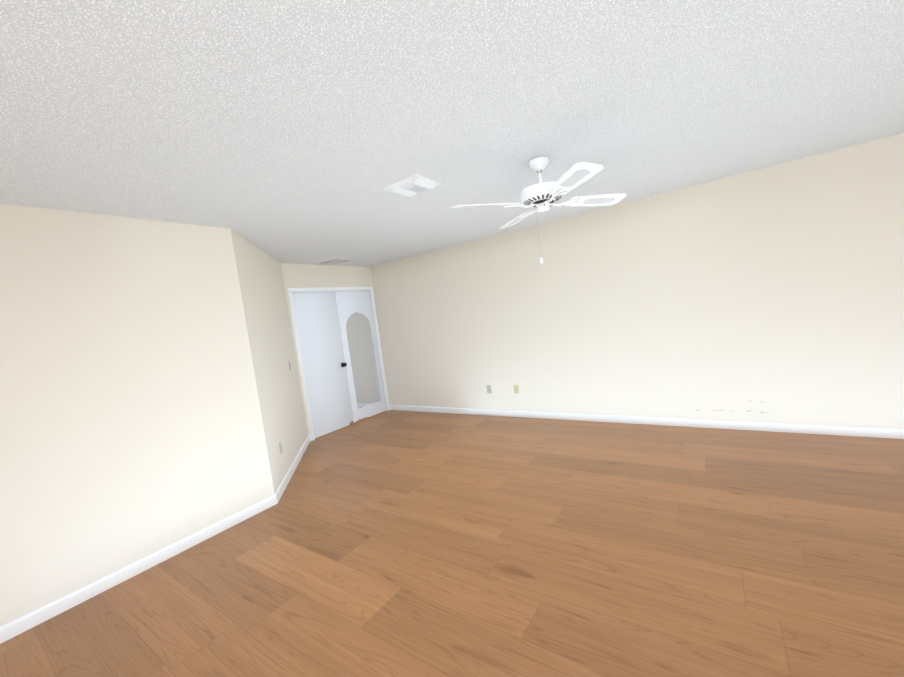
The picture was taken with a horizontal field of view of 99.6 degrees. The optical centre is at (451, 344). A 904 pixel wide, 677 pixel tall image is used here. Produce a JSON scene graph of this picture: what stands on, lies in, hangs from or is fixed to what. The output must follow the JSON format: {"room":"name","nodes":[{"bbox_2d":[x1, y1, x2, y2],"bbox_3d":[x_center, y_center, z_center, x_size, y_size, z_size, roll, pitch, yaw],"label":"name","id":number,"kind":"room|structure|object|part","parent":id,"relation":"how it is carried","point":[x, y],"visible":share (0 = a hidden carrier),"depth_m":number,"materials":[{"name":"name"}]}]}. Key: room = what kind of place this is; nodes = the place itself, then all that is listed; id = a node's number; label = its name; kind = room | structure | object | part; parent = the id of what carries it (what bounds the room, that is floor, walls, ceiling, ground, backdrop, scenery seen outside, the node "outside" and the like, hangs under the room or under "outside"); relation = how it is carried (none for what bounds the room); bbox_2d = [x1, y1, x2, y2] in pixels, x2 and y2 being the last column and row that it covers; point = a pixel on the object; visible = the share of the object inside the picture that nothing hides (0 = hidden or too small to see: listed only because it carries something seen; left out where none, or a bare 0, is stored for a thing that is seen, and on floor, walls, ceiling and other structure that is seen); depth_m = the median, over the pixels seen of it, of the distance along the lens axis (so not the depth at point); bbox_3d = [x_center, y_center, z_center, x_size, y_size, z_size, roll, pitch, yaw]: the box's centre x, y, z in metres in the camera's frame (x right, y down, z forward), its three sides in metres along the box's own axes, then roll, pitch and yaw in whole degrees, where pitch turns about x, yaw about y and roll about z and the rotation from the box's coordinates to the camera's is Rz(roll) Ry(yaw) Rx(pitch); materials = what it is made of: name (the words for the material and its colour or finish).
{"room":"empty bedroom","nodes":[
{"label":"empty bedroom","id":0,"kind":"room"},
{"bbox_2d":[0,203,273,626],"bbox_3d":[-2.794,0.469,1.905,0.120,2.440,3.596,-4,5,35],"label":"wall","id":1,"kind":"structure","parent":0,"point":[131,427],"depth_m":2.56,"materials":[{"name":"paint"}]},
{"bbox_2d":[0,493,279,643],"bbox_3d":[-2.583,1.627,1.972,0.014,0.086,3.572,-4,5,35],"label":"baseboard","id":2,"kind":"structure","parent":1,"relation":"attached to","point":[26,622],"depth_m":2.54,"materials":[{"name":"white wood"}]},
{"bbox_2d":[231,229,307,493],"bbox_3d":[-1.985,0.184,4.255,0.120,2.440,1.908,-8,5,-11],"label":"wall","id":3,"kind":"structure","parent":0,"point":[263,292],"depth_m":3.95,"materials":[{"name":"paint"}]},
{"bbox_2d":[276,435,310,497],"bbox_3d":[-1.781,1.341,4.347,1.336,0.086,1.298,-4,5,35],"label":"baseboard","id":4,"kind":"structure","parent":3,"relation":"attached to","point":[284,483],"depth_m":4.14,"materials":[{"name":"white wood"}]},
{"bbox_2d":[281,263,389,434],"bbox_3d":[-1.707,0.026,5.839,0.120,2.440,1.850,-4,5,35],"label":"wall","id":5,"kind":"structure","parent":0,"point":[306,275],"depth_m":5.54,"materials":[{"name":"paint"}]},
{"bbox_2d":[292,292,353,437],"bbox_3d":[-1.823,0.259,5.521,0.107,2.032,0.714,-4,5,35],"label":"door","id":6,"kind":"structure","parent":5,"relation":"in","point":[320,337],"depth_m":5.51,"materials":[{"name":"white wood"}]},
{"bbox_3d":[-1.627,0.311,5.764,0.072,0.066,0.066,-4,5,35],"label":"knob","id":7,"kind":"part","parent":6,"relation":"part of","materials":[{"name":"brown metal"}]},
{"bbox_2d":[287,287,389,440],"bbox_3d":[-1.678,0.190,5.849,0.137,2.107,1.558,-4,5,35],"label":"door frame","id":8,"kind":"structure","parent":5,"relation":"attached to","point":[290,291],"depth_m":5.28,"materials":[{"name":"white wood"}]},
{"bbox_2d":[335,291,386,422],"bbox_3d":[-1.448,0.165,6.126,0.035,2.032,0.714,-4,5,35],"label":"door","id":9,"kind":"structure","parent":5,"relation":"in","point":[349,303],"depth_m":6.03,"materials":[{"name":"white wood"}]},
{"bbox_2d":[346,313,380,407],"bbox_3d":[-1.422,0.235,6.120,0.004,1.488,0.508,-4,5,35],"label":"mirror","id":10,"kind":"object","parent":9,"relation":"attached to","point":[362,357],"visible":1,"depth_m":6.11,"materials":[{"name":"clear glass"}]},
{"bbox_2d":[0,410,903,676],"bbox_3d":[0.905,1.320,1.252,10.310,0.060,6.720,-4,5,35],"label":"floor","id":11,"kind":"structure","parent":0,"point":[395,543],"depth_m":2.21,"materials":[{"name":"brown wood"}]},
{"bbox_2d":[315,410,387,439],"bbox_3d":[-1.513,1.224,5.906,0.062,0.011,1.438,-4,5,35],"label":"threshold","id":12,"kind":"object","parent":11,"relation":"on","point":[350,425],"visible":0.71,"depth_m":5.80,"materials":[{"name":"brown wood"}]},
{"bbox_2d":[0,0,903,266],"bbox_3d":[0.595,-1.154,1.059,10.310,0.060,6.720,-4,5,35],"label":"ceiling","id":13,"kind":"structure","parent":0,"point":[295,131],"depth_m":1.75,"materials":[{"name":"white paint"}]},
{"bbox_2d":[315,258,355,264],"bbox_3d":[-1.661,-1.177,5.443,0.425,0.008,0.392,-4,5,35],"label":"ceiling vent","id":14,"kind":"object","parent":13,"relation":"in","point":[334,261],"visible":1,"depth_m":5.42,"materials":[{"name":"white metal"}]},
{"bbox_2d":[381,174,442,196],"bbox_3d":[-0.285,-1.129,2.755,0.328,0.031,0.296,-4,5,35],"label":"ceiling vent","id":15,"kind":"object","parent":13,"relation":"in","point":[412,185],"visible":0.98,"depth_m":2.71,"materials":[{"name":"white metal"}]},
{"bbox_2d":[450,156,626,263],"bbox_3d":[0.611,-0.896,2.609,1.012,0.691,1.076,-4,5,35],"label":"ceiling fan","id":16,"kind":"object","parent":13,"relation":"hanging from","point":[540,196],"visible":1,"depth_m":2.51,"materials":[{"name":"white metal"}]},
{"bbox_2d":[371,133,903,428],"bbox_3d":[2.776,-0.371,3.728,9.910,2.440,0.120,-4,5,35],"label":"wall","id":17,"kind":"structure","parent":0,"point":[774,293],"depth_m":3.90,"materials":[{"name":"paint"}]},
{"bbox_2d":[487,385,491,392],"bbox_3d":[0.522,0.637,5.378,0.070,0.115,0.008,-4,5,35],"label":"outlet","id":18,"kind":"object","parent":17,"relation":"attached to","point":[489,390],"visible":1,"depth_m":5.38,"materials":[{"name":"grey plastic"}]},
{"bbox_2d":[514,385,518,393],"bbox_3d":[0.866,0.607,5.135,0.070,0.115,0.007,-4,5,35],"label":"outlet","id":19,"kind":"object","parent":17,"relation":"attached to","point":[516,388],"visible":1,"depth_m":5.13,"materials":[{"name":"beige plastic"}]},
{"bbox_2d":[389,405,903,438],"bbox_3d":[2.882,0.803,3.761,9.670,0.086,0.023,-4,5,35],"label":"baseboard","id":20,"kind":"structure","parent":17,"relation":"attached to","point":[877,432],"depth_m":4.02,"materials":[{"name":"white wood"}]}
]}

